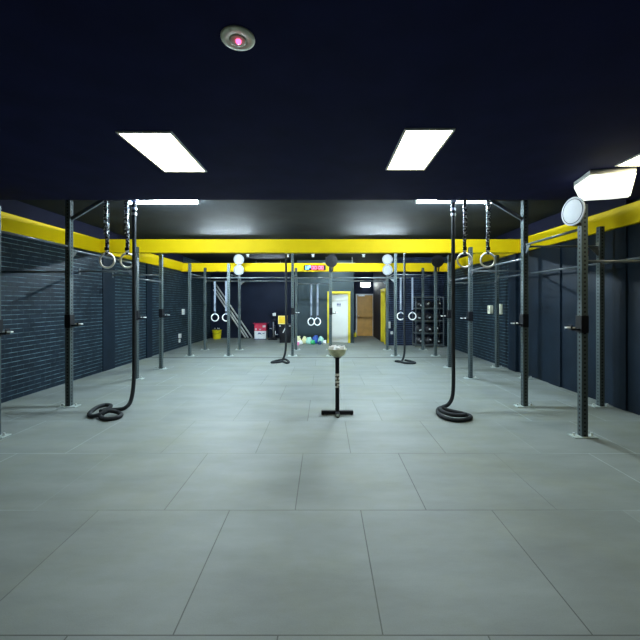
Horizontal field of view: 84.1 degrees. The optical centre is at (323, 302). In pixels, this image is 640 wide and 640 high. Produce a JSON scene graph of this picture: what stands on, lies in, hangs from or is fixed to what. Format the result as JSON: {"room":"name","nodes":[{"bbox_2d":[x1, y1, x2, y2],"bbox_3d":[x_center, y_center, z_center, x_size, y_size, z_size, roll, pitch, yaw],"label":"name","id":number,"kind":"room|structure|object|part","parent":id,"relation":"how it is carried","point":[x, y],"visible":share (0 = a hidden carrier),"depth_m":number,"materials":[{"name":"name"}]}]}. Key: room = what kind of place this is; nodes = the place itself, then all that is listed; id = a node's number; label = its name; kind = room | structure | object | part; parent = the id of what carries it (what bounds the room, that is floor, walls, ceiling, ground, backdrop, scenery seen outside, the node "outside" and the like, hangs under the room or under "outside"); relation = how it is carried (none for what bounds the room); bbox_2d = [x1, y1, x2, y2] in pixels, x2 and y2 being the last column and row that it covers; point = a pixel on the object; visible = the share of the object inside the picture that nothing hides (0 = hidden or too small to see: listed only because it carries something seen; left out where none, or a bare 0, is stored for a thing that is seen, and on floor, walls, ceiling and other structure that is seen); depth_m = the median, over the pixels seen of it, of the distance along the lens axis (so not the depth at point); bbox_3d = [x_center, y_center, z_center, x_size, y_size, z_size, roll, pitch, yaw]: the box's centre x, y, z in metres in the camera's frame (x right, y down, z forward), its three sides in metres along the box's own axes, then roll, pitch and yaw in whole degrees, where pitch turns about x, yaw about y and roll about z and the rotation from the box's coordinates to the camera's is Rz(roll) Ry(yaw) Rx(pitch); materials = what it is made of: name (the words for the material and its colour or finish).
{"room":"gym","nodes":[
{"label":"gym","id":0,"kind":"room"},
{"bbox_2d":[1,233,210,402],"bbox_3d":[-5.195,-0.035,6.650,0.250,3.240,18.500,0,0,0],"label":"wall","id":1,"kind":"structure","parent":0,"point":[32,304],"depth_m":7.18,"materials":[{"name":"blue paint"}]},
{"bbox_2d":[1,211,181,270],"bbox_3d":[-5.035,-1.265,4.975,0.070,0.300,15.150,0,0,0],"label":"beam","id":2,"kind":"structure","parent":1,"relation":"attached to","point":[12,223],"depth_m":6.66,"materials":[{"name":"yellow metal"}]},
{"bbox_2d":[100,239,518,252],"bbox_3d":[-0.320,-1.265,8.005,9.360,0.300,0.150,0,0,0],"label":"beam","id":3,"kind":"structure","parent":2,"relation":"attached to","point":[115,245],"depth_m":7.93,"materials":[{"name":"yellow metal"}]},
{"bbox_2d":[0,200,182,261],"bbox_3d":[-5.025,-1.535,8.825,0.090,0.240,7.450,0,0,0],"label":"beam","id":4,"kind":"structure","parent":1,"relation":"attached to","point":[14,207],"depth_m":6.54,"materials":[{"name":"blue paint"}]},
{"bbox_2d":[102,254,114,371],"bbox_3d":[-5.060,0.235,8.350,0.020,2.700,0.460,0,0,0],"label":"beam","id":5,"kind":"structure","parent":1,"relation":"attached to","point":[108,283],"depth_m":8.32,"materials":[{"name":"blue paint"}]},
{"bbox_2d":[146,263,151,357],"bbox_3d":[-5.050,0.235,10.250,0.040,2.700,0.300,0,0,0],"label":"beam","id":6,"kind":"structure","parent":1,"relation":"attached to","point":[148,266],"depth_m":10.17,"materials":[{"name":"blue paint"}]},
{"bbox_2d":[181,263,446,271],"bbox_3d":[-0.320,-1.245,12.625,9.500,0.300,0.150,0,0,0],"label":"beam","id":7,"kind":"structure","parent":1,"relation":"attached to","point":[195,267],"depth_m":12.55,"materials":[{"name":"yellow metal"}]},
{"bbox_2d":[304,265,325,269],"bbox_3d":[-0.320,-1.225,12.510,0.760,0.170,0.080,0,0,0],"label":"clock","id":8,"kind":"object","parent":7,"relation":"attached to","point":[306,267],"visible":1,"depth_m":12.47,"materials":[{"name":"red plastic"}]},
{"bbox_2d":[211,272,294,337],"bbox_3d":[-3.065,-0.035,16.025,4.010,3.240,0.250,0,0,0],"label":"wall","id":9,"kind":"structure","parent":0,"point":[259,300],"depth_m":15.90,"materials":[{"name":"blue paint"}]},
{"bbox_2d":[17,200,590,262],"bbox_3d":[-0.320,-1.780,11.150,10.100,0.250,12.100,0,0,0],"label":"ceiling","id":10,"kind":"structure","parent":0,"point":[209,219],"depth_m":6.99,"materials":[{"name":"paint"}]},
{"bbox_2d":[129,200,199,203],"bbox_3d":[-2.515,-1.595,5.560,1.124,0.099,0.070,0,0,0],"label":"tube light","id":11,"kind":"object","parent":10,"relation":"attached to","point":[155,201],"visible":0.47,"depth_m":5.54,"materials":[{"name":"white plastic"}]},
{"bbox_2d":[415,200,449,203],"bbox_3d":[1.689,-1.564,5.560,0.529,0.047,0.070,0,0,0],"label":"tube light","id":12,"kind":"object","parent":10,"relation":"attached to","point":[425,201],"depth_m":5.55,"materials":[{"name":"white plastic"}]},
{"bbox_2d":[0,336,639,639],"bbox_3d":[-0.320,1.685,7.150,10.100,0.200,20.100,0,0,0],"label":"floor","id":13,"kind":"structure","parent":0,"point":[222,503],"depth_m":2.79,"materials":[{"name":"rubber"}]},
{"bbox_2d":[0,200,167,438],"bbox_3d":[-3.834,-0.015,6.340,2.468,3.200,4.410,0,0,0],"label":"rig","id":14,"kind":"object","parent":13,"relation":"on","point":[70,253],"visible":0.82,"depth_m":5.40,"materials":[{"name":"metal"}]},
{"bbox_2d":[0,320,13,336],"bbox_3d":[-3.808,0.305,4.200,0.240,0.200,0.100,0,0,0],"label":"hook","id":15,"kind":"object","parent":14,"relation":"attached to","point":[7,331],"visible":1,"depth_m":4.21,"materials":[{"name":"black metal"}]},
{"bbox_3d":[-3.890,1.580,5.420,0.280,0.010,0.130,0,0,0],"label":"plate","id":16,"kind":"part","parent":14,"relation":"part of","materials":[{"name":"silver metal"}]},
{"bbox_2d":[64,315,82,327],"bbox_3d":[-3.808,0.285,5.420,0.240,0.200,0.100,0,0,0],"label":"hook","id":17,"kind":"object","parent":14,"relation":"attached to","point":[69,320],"visible":0.98,"depth_m":5.38,"materials":[{"name":"black metal"}]},
{"bbox_2d":[99,200,114,268],"bbox_3d":[-3.310,-1.036,5.405,0.248,1.038,0.066,0,0,0],"label":"ring","id":18,"kind":"object","parent":14,"relation":"hanging from","point":[106,202],"visible":1,"depth_m":5.40,"materials":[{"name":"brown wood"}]},
{"bbox_2d":[87,200,137,420],"bbox_3d":[-3.082,0.016,5.072,0.631,3.141,0.714,0,0,0],"label":"rope","id":19,"kind":"object","parent":14,"relation":"hanging from","point":[108,409],"visible":1,"depth_m":5.33,"materials":[{"name":"black fabric"}]},
{"bbox_3d":[-3.226,-1.586,5.420,1.252,0.058,0.070,0,0,0],"label":"overhead arm","id":20,"kind":"part","parent":14,"relation":"part of","materials":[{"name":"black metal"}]},
{"bbox_2d":[120,200,131,267],"bbox_3d":[-3.000,-1.038,5.406,0.240,1.034,0.064,0,0,0],"label":"ring","id":21,"kind":"object","parent":14,"relation":"hanging from","point":[126,215],"visible":0.94,"depth_m":5.40,"materials":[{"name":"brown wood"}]},
{"bbox_2d":[136,310,146,319],"bbox_3d":[-3.808,0.265,7.360,0.240,0.200,0.100,0,0,0],"label":"hook","id":22,"kind":"object","parent":14,"relation":"attached to","point":[137,311],"visible":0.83,"depth_m":7.33,"materials":[{"name":"black metal"}]},
{"bbox_2d":[159,309,167,316],"bbox_3d":[-3.808,0.255,8.480,0.240,0.200,0.100,0,0,0],"label":"hook","id":23,"kind":"object","parent":14,"relation":"attached to","point":[161,311],"visible":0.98,"depth_m":8.43,"materials":[{"name":"black metal"}]},
{"bbox_2d":[211,330,221,338],"bbox_3d":[-4.660,1.393,15.413,0.436,0.385,0.494,0,0,0],"label":"bucket","id":24,"kind":"object","parent":13,"relation":"on","point":[216,333],"visible":1,"depth_m":15.29,"materials":[{"name":"yellow plastic"}]},
{"bbox_2d":[213,289,245,337],"bbox_3d":[-4.195,0.487,15.758,1.535,2.162,0.062,0,0,8],"label":"pole","id":25,"kind":"object","parent":13,"relation":"on","point":[213,289],"visible":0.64,"depth_m":15.72,"materials":[{"name":"grey metal"}]},
{"bbox_2d":[216,289,248,337],"bbox_3d":[-4.120,0.417,15.748,1.627,2.302,0.062,0,0,8],"label":"pole","id":26,"kind":"object","parent":13,"relation":"on","point":[216,289],"visible":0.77,"depth_m":15.71,"materials":[{"name":"grey metal"}]},
{"bbox_2d":[216,284,252,337],"bbox_3d":[-4.005,0.357,15.738,1.758,2.422,0.062,0,0,8],"label":"pole","id":27,"kind":"object","parent":13,"relation":"on","point":[216,284],"visible":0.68,"depth_m":15.71,"materials":[{"name":"grey metal"}]},
{"bbox_2d":[254,331,266,338],"bbox_3d":[-2.740,1.405,15.448,0.500,0.360,0.404,0,0,0],"label":"carton","id":28,"kind":"object","parent":13,"relation":"on","point":[257,334],"visible":0.9,"depth_m":15.25,"materials":[{"name":"white cardboard"}]},
{"bbox_2d":[253,323,267,330],"bbox_3d":[-2.744,1.052,15.420,0.633,0.345,0.460,0,0,0],"label":"carton","id":29,"kind":"object","parent":28,"relation":"on","point":[257,326],"visible":1,"depth_m":15.25,"materials":[{"name":"red cardboard"}]},
{"bbox_2d":[268,313,278,339],"bbox_3d":[-2.170,1.025,15.350,0.434,1.120,0.680,0,0,0],"label":"exercise bike","id":30,"kind":"object","parent":13,"relation":"on","point":[273,328],"visible":0.99,"depth_m":15.25,"materials":[{"name":"black metal"}]},
{"bbox_2d":[278,323,290,342],"bbox_3d":[-1.530,1.218,14.140,0.520,0.735,0.520,0,0,0],"label":"storage bin","id":31,"kind":"object","parent":13,"relation":"on","point":[281,326],"visible":0.76,"depth_m":13.93,"materials":[{"name":"black plastic"}]},
{"bbox_2d":[278,316,284,323],"bbox_3d":[-1.640,0.690,14.146,0.340,0.320,0.307,0,0,0],"label":"crate","id":32,"kind":"object","parent":31,"relation":"on","point":[281,319],"visible":0.71,"depth_m":14.00,"materials":[{"name":"yellow plastic"}]},
{"bbox_2d":[306,337,311,343],"bbox_3d":[-0.564,1.450,13.577,0.219,0.271,0.242,0,0,44],"label":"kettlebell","id":33,"kind":"object","parent":13,"relation":"on","point":[308,340],"visible":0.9,"depth_m":13.51,"materials":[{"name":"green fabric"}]},
{"bbox_2d":[186,253,439,355],"bbox_3d":[-0.335,0.000,10.582,7.550,3.170,2.665,0,0,0],"label":"rig","id":34,"kind":"object","parent":13,"relation":"on","point":[394,279],"visible":0.82,"depth_m":10.49,"materials":[{"name":"metal"}]},
{"bbox_2d":[211,281,218,321],"bbox_3d":[-3.640,-0.040,11.844,0.272,1.351,0.056,0,0,0],"label":"ring","id":35,"kind":"object","parent":34,"relation":"hanging from","point":[214,281],"visible":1,"depth_m":11.83,"materials":[{"name":"white plastic"}]},
{"bbox_2d":[222,281,226,321],"bbox_3d":[-3.270,-0.040,11.844,0.272,1.351,0.056,0,0,0],"label":"ring","id":36,"kind":"object","parent":34,"relation":"hanging from","point":[225,281],"visible":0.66,"depth_m":11.83,"materials":[{"name":"white plastic"}]},
{"bbox_2d":[234,254,243,264],"bbox_3d":[-2.825,-1.346,11.781,0.344,0.502,0.056,0,0,0],"label":"target","id":37,"kind":"object","parent":34,"relation":"attached to","point":[238,259],"visible":1,"depth_m":11.76,"materials":[{"name":"white metal"}]},
{"bbox_2d":[234,265,243,274],"bbox_3d":[-2.825,-1.075,11.781,0.344,0.344,0.056,0,0,0],"label":"target","id":38,"kind":"object","parent":34,"relation":"attached to","point":[238,269],"visible":1,"depth_m":11.76,"materials":[{"name":"white metal"}]},
{"bbox_2d":[270,253,289,363],"bbox_3d":[-1.144,0.032,9.326,0.508,3.115,0.352,0,0,0],"label":"rope","id":39,"kind":"object","parent":34,"relation":"hanging from","point":[285,350],"visible":0.94,"depth_m":9.43,"materials":[{"name":"black fabric"}]},
{"bbox_2d":[308,284,313,325],"bbox_3d":[-0.427,0.086,11.845,0.272,1.381,0.056,0,0,-32],"label":"ring","id":40,"kind":"object","parent":34,"relation":"hanging from","point":[310,284],"visible":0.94,"depth_m":11.83,"materials":[{"name":"white plastic"}]},
{"bbox_2d":[314,284,320,325],"bbox_3d":[-0.217,0.086,11.845,0.272,1.381,0.056,0,0,-32],"label":"ring","id":41,"kind":"object","parent":34,"relation":"hanging from","point":[317,315],"visible":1,"depth_m":11.83,"materials":[{"name":"white plastic"}]},
{"bbox_2d":[325,255,337,270],"bbox_3d":[0.215,-1.156,10.431,0.370,0.487,0.056,0,0,0],"label":"target","id":42,"kind":"object","parent":34,"relation":"attached to","point":[331,260],"visible":1,"depth_m":10.41,"materials":[{"name":"black metal"}]},
{"bbox_2d":[382,254,392,264],"bbox_3d":[2.105,-1.346,11.781,0.344,0.502,0.056,0,0,0],"label":"target","id":43,"kind":"object","parent":34,"relation":"attached to","point":[387,259],"visible":1,"depth_m":11.76,"materials":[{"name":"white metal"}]},
{"bbox_2d":[382,265,392,274],"bbox_3d":[2.105,-1.075,11.781,0.344,0.344,0.056,0,0,0],"label":"target","id":44,"kind":"object","parent":34,"relation":"attached to","point":[387,269],"visible":1,"depth_m":11.76,"materials":[{"name":"white metal"}]},
{"bbox_2d":[397,277,402,319],"bbox_3d":[2.560,-0.122,11.844,0.272,1.426,0.056,0,0,0],"label":"ring","id":45,"kind":"object","parent":34,"relation":"hanging from","point":[400,277],"visible":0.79,"depth_m":11.83,"materials":[{"name":"white plastic"}]},
{"bbox_2d":[395,253,415,363],"bbox_3d":[2.131,0.031,9.296,0.315,3.112,0.542,0,0,-40],"label":"rope","id":46,"kind":"object","parent":34,"relation":"hanging from","point":[404,333],"visible":0.92,"depth_m":9.42,"materials":[{"name":"black"}]},
{"bbox_2d":[408,277,415,319],"bbox_3d":[2.950,-0.122,11.844,0.272,1.426,0.056,0,0,0],"label":"ring","id":47,"kind":"object","parent":34,"relation":"hanging from","point":[412,310],"visible":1,"depth_m":11.83,"materials":[{"name":"white plastic"}]},
{"bbox_2d":[431,255,443,270],"bbox_3d":[3.330,-1.156,10.431,0.370,0.487,0.056,0,0,0],"label":"target","id":48,"kind":"object","parent":34,"relation":"attached to","point":[437,260],"visible":1,"depth_m":10.41,"materials":[{"name":"black metal"}]},
{"bbox_2d":[149,357,476,357],"bbox_3d":[-0.320,1.583,10.210,9.460,0.004,0.120,0,0,0],"label":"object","id":49,"kind":"structure","parent":13,"relation":"on","point":[149,357],"depth_m":10.21,"materials":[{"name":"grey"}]},
{"bbox_2d":[312,335,318,342],"bbox_3d":[-0.329,1.425,13.776,0.262,0.320,0.199,0,0,-11],"label":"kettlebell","id":50,"kind":"object","parent":13,"relation":"on","point":[315,337],"visible":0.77,"depth_m":13.71,"materials":[{"name":"blue plastic"}]},
{"bbox_2d":[321,348,352,417],"bbox_3d":[0.188,1.121,5.030,0.409,0.929,0.288,0,0,32],"label":"stand","id":51,"kind":"object","parent":13,"relation":"on","point":[336,354],"visible":0.98,"depth_m":5.00,"materials":[{"name":"black metal"}]},
{"bbox_2d":[328,348,346,356],"bbox_3d":[0.188,0.714,5.030,0.272,0.116,0.272,0,0,0],"label":"bowl","id":52,"kind":"object","parent":51,"relation":"on","point":[335,353],"depth_m":4.93,"materials":[{"name":"metal"}]},
{"bbox_2d":[412,296,443,346],"bbox_3d":[3.750,0.685,12.810,1.012,1.800,0.452,0,0,0],"label":"ball rack","id":53,"kind":"object","parent":13,"relation":"on","point":[415,297],"visible":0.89,"depth_m":12.59,"materials":[{"name":"grey metal"}]},
{"bbox_3d":[3.260,0.685,13.020,0.032,1.800,0.032,0,0,0],"label":"post","id":54,"kind":"part","parent":53,"relation":"part of","materials":[{"name":"grey metal"}]},
{"bbox_3d":[3.260,0.685,12.600,0.032,1.800,0.032,0,0,0],"label":"post","id":55,"kind":"part","parent":53,"relation":"part of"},
{"bbox_2d":[416,336,420,343],"bbox_3d":[3.435,1.366,12.809,0.300,0.300,0.301,0,0,14],"label":"medicine ball","id":56,"kind":"object","parent":53,"relation":"on","point":[418,338],"visible":0.59,"depth_m":12.70,"materials":[{"name":"black rubber"}]},
{"bbox_2d":[416,325,420,332],"bbox_3d":[3.435,0.956,12.810,0.298,0.299,0.300,0,0,27],"label":"medicine ball","id":57,"kind":"object","parent":53,"relation":"on","point":[418,327],"visible":0.66,"depth_m":12.70,"materials":[{"name":"black rubber"}]},
{"bbox_2d":[416,300,420,307],"bbox_3d":[3.435,0.076,12.810,0.300,0.300,0.304,0,0,19],"label":"medicine ball","id":58,"kind":"object","parent":53,"relation":"on","point":[418,303],"visible":0.62,"depth_m":12.70,"materials":[{"name":"black rubber"}]},
{"bbox_2d":[416,313,420,319],"bbox_3d":[3.434,0.516,12.809,0.299,0.302,0.301,0,0,30],"label":"medicine ball","id":59,"kind":"object","parent":53,"relation":"on","point":[418,315],"visible":0.56,"depth_m":12.70,"materials":[{"name":"black leather"}]},
{"bbox_2d":[424,336,431,343],"bbox_3d":[3.750,1.366,12.810,0.299,0.300,0.298,0,0,19],"label":"medicine ball","id":60,"kind":"object","parent":53,"relation":"on","point":[427,340],"visible":0.88,"depth_m":12.70,"materials":[{"name":"black rubber"}]},
{"bbox_2d":[424,300,431,307],"bbox_3d":[3.750,0.076,12.810,0.299,0.299,0.304,0,0,23],"label":"medicine ball","id":61,"kind":"object","parent":53,"relation":"on","point":[427,304],"visible":0.94,"depth_m":12.70,"materials":[{"name":"black rubber"}]},
{"bbox_2d":[424,325,431,332],"bbox_3d":[3.750,0.956,12.810,0.304,0.304,0.304,0,0,20],"label":"medicine ball","id":62,"kind":"object","parent":53,"relation":"on","point":[427,328],"visible":0.87,"depth_m":12.70,"materials":[{"name":"black rubber"}]},
{"bbox_2d":[424,313,431,319],"bbox_3d":[3.750,0.516,12.810,0.298,0.300,0.300,0,0,18],"label":"medicine ball","id":63,"kind":"object","parent":53,"relation":"on","point":[427,316],"visible":0.84,"depth_m":12.70,"materials":[{"name":"black leather"}]},
{"bbox_3d":[3.750,-0.193,12.810,1.008,0.045,0.448,0,0,0],"label":"rail","id":64,"kind":"part","parent":53,"relation":"part of","materials":[{"name":"grey metal"}]},
{"bbox_3d":[3.750,0.652,12.810,1.008,0.045,0.448,0,0,0],"label":"shelf rail","id":65,"kind":"part","parent":53,"relation":"part of","materials":[{"name":"grey metal"}]},
{"bbox_3d":[3.750,1.093,12.810,1.008,0.045,0.448,0,0,0],"label":"shelf rail","id":66,"kind":"part","parent":53,"relation":"part of","materials":[{"name":"grey metal"}]},
{"bbox_3d":[3.750,1.502,12.810,1.008,0.045,0.448,0,0,0],"label":"shelf rail","id":67,"kind":"part","parent":53,"relation":"part of","materials":[{"name":"grey metal"}]},
{"bbox_2d":[432,336,440,343],"bbox_3d":[4.065,1.366,12.810,0.302,0.304,0.303,0,0,38],"label":"medicine ball","id":68,"kind":"object","parent":53,"relation":"on","point":[438,338],"visible":0.56,"depth_m":12.70,"materials":[{"name":"black rubber"}]},
{"bbox_2d":[432,325,440,332],"bbox_3d":[4.065,0.956,12.810,0.301,0.304,0.299,0,0,-12],"label":"medicine ball","id":69,"kind":"object","parent":53,"relation":"on","point":[438,326],"visible":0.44,"depth_m":12.71,"materials":[{"name":"black rubber"}]},
{"bbox_2d":[432,301,440,307],"bbox_3d":[4.065,0.076,12.810,0.300,0.300,0.298,0,0,25],"label":"medicine ball","id":70,"kind":"object","parent":53,"relation":"on","point":[438,302],"visible":0.72,"depth_m":12.71,"materials":[{"name":"black rubber"}]},
{"bbox_2d":[432,313,440,319],"bbox_3d":[4.065,0.516,12.810,0.300,0.299,0.299,0,0,-16],"label":"medicine ball","id":71,"kind":"object","parent":53,"relation":"on","point":[438,314],"visible":0.56,"depth_m":12.70,"materials":[{"name":"black leather"}]},
{"bbox_3d":[4.240,0.685,12.600,0.032,1.800,0.032,0,0,0],"label":"post","id":72,"kind":"part","parent":53,"relation":"part of","materials":[{"name":"grey metal"}]},
{"bbox_2d":[436,200,639,438],"bbox_3d":[3.040,-0.015,6.430,2.640,3.200,4.590,0,0,0],"label":"rig","id":73,"kind":"object","parent":13,"relation":"on","point":[582,246],"visible":0.86,"depth_m":5.38,"materials":[{"name":"metal"}]},
{"bbox_2d":[443,310,450,317],"bbox_3d":[2.978,0.285,8.660,0.240,0.200,0.100,0,0,0],"label":"hook","id":74,"kind":"object","parent":73,"relation":"attached to","point":[448,311],"visible":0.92,"depth_m":8.61,"materials":[{"name":"black metal"}]},
{"bbox_2d":[436,200,472,421],"bbox_3d":[1.800,0.016,5.060,0.470,3.142,0.786,0,0,0],"label":"rope","id":75,"kind":"object","parent":73,"relation":"hanging from","point":[443,409],"visible":0.99,"depth_m":5.37,"materials":[{"name":"black fabric"}]},
{"bbox_2d":[456,200,472,267],"bbox_3d":[2.145,-1.040,5.405,0.244,1.030,0.065,0,0,0],"label":"ring","id":76,"kind":"object","parent":73,"relation":"hanging from","point":[464,252],"visible":1,"depth_m":5.40,"materials":[{"name":"brown wood"}]},
{"bbox_2d":[460,311,472,320],"bbox_3d":[2.978,0.285,7.420,0.240,0.200,0.100,0,0,0],"label":"hook","id":77,"kind":"object","parent":73,"relation":"attached to","point":[469,313],"visible":1,"depth_m":7.37,"materials":[{"name":"black metal"}]},
{"bbox_3d":[2.371,-1.586,5.420,1.302,0.058,0.070,0,0,0],"label":"overhead arm","id":78,"kind":"part","parent":73,"relation":"part of","materials":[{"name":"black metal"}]},
{"bbox_2d":[480,200,495,267],"bbox_3d":[2.500,-1.040,5.405,0.244,1.030,0.065,0,0,0],"label":"ring","id":79,"kind":"object","parent":73,"relation":"hanging from","point":[488,202],"visible":1,"depth_m":5.40,"materials":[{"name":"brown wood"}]},
{"bbox_2d":[511,314,528,326],"bbox_3d":[2.978,0.275,5.420,0.240,0.200,0.100,0,0,0],"label":"hook","id":80,"kind":"object","parent":73,"relation":"attached to","point":[523,318],"visible":0.97,"depth_m":5.37,"materials":[{"name":"black metal"}]},
{"bbox_3d":[3.060,1.580,5.420,0.280,0.010,0.130,0,0,0],"label":"plate","id":81,"kind":"part","parent":73,"relation":"part of","materials":[{"name":"silver metal"}]},
{"bbox_2d":[561,197,585,225],"bbox_3d":[2.965,-1.067,4.175,0.104,0.335,0.330,0,0,-7],"label":"target","id":82,"kind":"object","parent":73,"relation":"attached to","point":[573,210],"visible":1,"depth_m":4.15,"materials":[{"name":"white metal"}]},
{"bbox_2d":[565,315,588,332],"bbox_3d":[2.978,0.255,4.200,0.240,0.200,0.100,0,0,0],"label":"hook","id":83,"kind":"object","parent":73,"relation":"attached to","point":[582,322],"visible":0.96,"depth_m":4.15,"materials":[{"name":"black metal"}]},
{"bbox_3d":[3.060,1.580,4.200,0.280,0.010,0.130,0,0,0],"label":"plate","id":84,"kind":"part","parent":73,"relation":"part of","materials":[{"name":"silver metal"}]},
{"bbox_3d":[4.220,1.580,5.420,0.280,0.010,0.130,0,0,0],"label":"plate","id":85,"kind":"part","parent":73,"relation":"part of","materials":[{"name":"silver metal"}]},
{"bbox_2d":[0,0,639,199],"bbox_3d":[-0.320,-1.690,1.100,10.100,0.430,8.000,0,0,0],"label":"ceiling","id":86,"kind":"structure","parent":0,"point":[538,96],"depth_m":2.54,"materials":[{"name":"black paint"}]},
{"bbox_2d":[115,131,206,171],"bbox_3d":[-1.552,-1.468,3.518,0.481,0.014,0.931,0,0,0],"label":"recessed light","id":87,"kind":"object","parent":86,"relation":"in","point":[163,149],"visible":1,"depth_m":3.42,"materials":[{"name":"white plastic"}]},
{"bbox_2d":[220,25,254,50],"bbox_3d":[-0.480,-1.456,1.980,0.188,0.037,0.188,0,0,0],"label":"ceiling sensor","id":88,"kind":"object","parent":86,"relation":"attached to","point":[235,37],"visible":1,"depth_m":1.96,"materials":[{"name":"beige"}]},
{"bbox_2d":[386,128,455,169],"bbox_3d":[0.897,-1.468,3.462,0.431,0.014,0.921,0,0,0],"label":"recessed light","id":89,"kind":"object","parent":86,"relation":"in","point":[416,148],"visible":1,"depth_m":3.36,"materials":[{"name":"white plastic"}]},
{"bbox_2d":[457,201,485,202],"bbox_3d":[2.296,-1.564,5.560,0.436,0.016,0.070,0,0,0],"label":"recessed light","id":90,"kind":"object","parent":86,"relation":"in","point":[457,201],"depth_m":5.54,"materials":[{"name":"white"}]},
{"bbox_2d":[574,167,636,200],"bbox_3d":[3.224,-1.317,4.099,0.445,0.316,0.424,0,0,14],"label":"light","id":91,"kind":"object","parent":86,"relation":"hanging from","point":[612,183],"visible":0.95,"depth_m":3.93,"materials":[{"name":"white plastic"}]},
{"bbox_2d":[614,153,639,166],"bbox_3d":[3.360,-1.468,3.410,0.476,0.014,0.816,0,0,0],"label":"recessed light","id":92,"kind":"object","parent":86,"relation":"in","point":[634,161],"visible":1,"depth_m":3.72,"materials":[{"name":"white plastic"}]},
{"bbox_2d":[618,156,639,165],"bbox_3d":[3.360,-1.470,3.410,0.440,0.008,0.780,0,0,0],"label":"diffuser","id":93,"kind":"object","parent":92,"relation":"attached to","point":[635,160],"depth_m":3.72,"materials":[{"name":"white plastic"}]},
{"bbox_2d":[297,260,353,342],"bbox_3d":[0.055,-0.035,13.970,2.230,3.240,0.140,0,0,0],"label":"wall","id":94,"kind":"structure","parent":0,"point":[303,290],"depth_m":13.90,"materials":[{"name":"paint"}]},
{"bbox_2d":[327,291,349,342],"bbox_3d":[0.580,0.575,14.022,0.900,2.020,0.305,0,0,0],"label":"door","id":95,"kind":"structure","parent":94,"relation":"in","point":[340,299],"depth_m":14.02,"materials":[{"name":"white paint"}]},
{"bbox_2d":[354,272,372,332],"bbox_3d":[1.745,-0.035,16.900,1.150,3.240,0.200,0,0,0],"label":"wall","id":96,"kind":"structure","parent":0,"point":[357,289],"depth_m":16.80,"materials":[{"name":"blue paint"}]},
{"bbox_2d":[356,294,372,335],"bbox_3d":[1.930,0.590,16.744,0.860,1.990,0.113,0,0,0],"label":"door","id":97,"kind":"structure","parent":96,"relation":"in","point":[364,302],"depth_m":16.77,"materials":[{"name":"brown wood"}]},
{"bbox_2d":[360,283,369,286],"bbox_3d":[1.950,-0.835,16.758,0.460,0.200,0.085,0,0,0],"label":"wall lamp","id":98,"kind":"object","parent":96,"relation":"attached to","point":[361,284],"visible":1,"depth_m":16.72,"materials":[{"name":"white plastic"}]},
{"bbox_2d":[373,261,385,344],"bbox_3d":[2.390,-0.035,15.050,0.140,3.240,3.500,0,0,0],"label":"wall","id":99,"kind":"structure","parent":0,"point":[377,286],"depth_m":15.11,"materials":[{"name":"blue paint"}]},
{"bbox_2d":[381,288,384,343],"bbox_3d":[2.380,0.525,13.900,0.180,2.120,0.960,0,0,0],"label":"door","id":100,"kind":"structure","parent":99,"relation":"in","point":[382,290],"depth_m":14.28,"materials":[{"name":"yellow paint"}]},
{"bbox_2d":[389,258,443,344],"bbox_3d":[3.375,-0.035,13.200,2.110,3.240,0.200,0,0,0],"label":"wall","id":101,"kind":"structure","parent":0,"point":[428,281],"depth_m":13.10,"materials":[{"name":"blue paint"}]},
{"bbox_2d":[444,197,639,414],"bbox_3d":[4.555,-0.035,5.250,0.250,3.240,15.700,0,0,0],"label":"wall","id":102,"kind":"structure","parent":0,"point":[538,258],"depth_m":6.62,"materials":[{"name":"blue paint"}]},
{"bbox_2d":[487,305,492,313],"bbox_3d":[4.375,0.185,9.350,0.111,0.220,0.140,0,0,0],"label":"box","id":103,"kind":"object","parent":102,"relation":"attached to","point":[489,307],"visible":1,"depth_m":9.29,"materials":[{"name":"plastic"}]},
{"bbox_2d":[499,304,502,313],"bbox_3d":[4.397,0.165,8.900,0.066,0.260,0.200,0,0,0],"label":"box","id":104,"kind":"object","parent":102,"relation":"attached to","point":[500,305],"visible":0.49,"depth_m":8.80,"materials":[{"name":"plastic"}]},
{"bbox_2d":[508,254,517,371],"bbox_3d":[4.400,0.235,8.260,0.060,2.700,0.320,0,0,0],"label":"beam","id":105,"kind":"structure","parent":102,"relation":"attached to","point":[512,281],"depth_m":8.23,"materials":[{"name":"blue paint"}]},
{"bbox_2d":[450,200,631,259],"bbox_3d":[4.385,-1.535,8.825,0.090,0.240,7.450,0,0,0],"label":"beam","id":106,"kind":"structure","parent":102,"relation":"attached to","point":[595,207],"depth_m":6.68,"materials":[{"name":"blue paint"}]},
{"bbox_2d":[455,200,639,268],"bbox_3d":[4.395,-1.265,4.975,0.070,0.300,15.150,0,0,0],"label":"beam","id":107,"kind":"structure","parent":102,"relation":"attached to","point":[629,214],"depth_m":5.81,"materials":[{"name":"yellow metal"}]},
{"bbox_2d":[549,243,560,386],"bbox_3d":[4.415,0.235,6.785,0.030,2.700,0.330,0,0,0],"label":"beam","id":108,"kind":"structure","parent":102,"relation":"attached to","point":[554,253],"depth_m":6.75,"materials":[{"name":"black metal"}]},
{"bbox_2d":[613,226,626,410],"bbox_3d":[4.415,0.235,5.290,0.030,2.700,0.220,0,0,0],"label":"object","id":109,"kind":"structure","parent":102,"relation":"attached to","point":[619,234],"depth_m":5.27,"materials":[{"name":"blue paint"}]}
]}

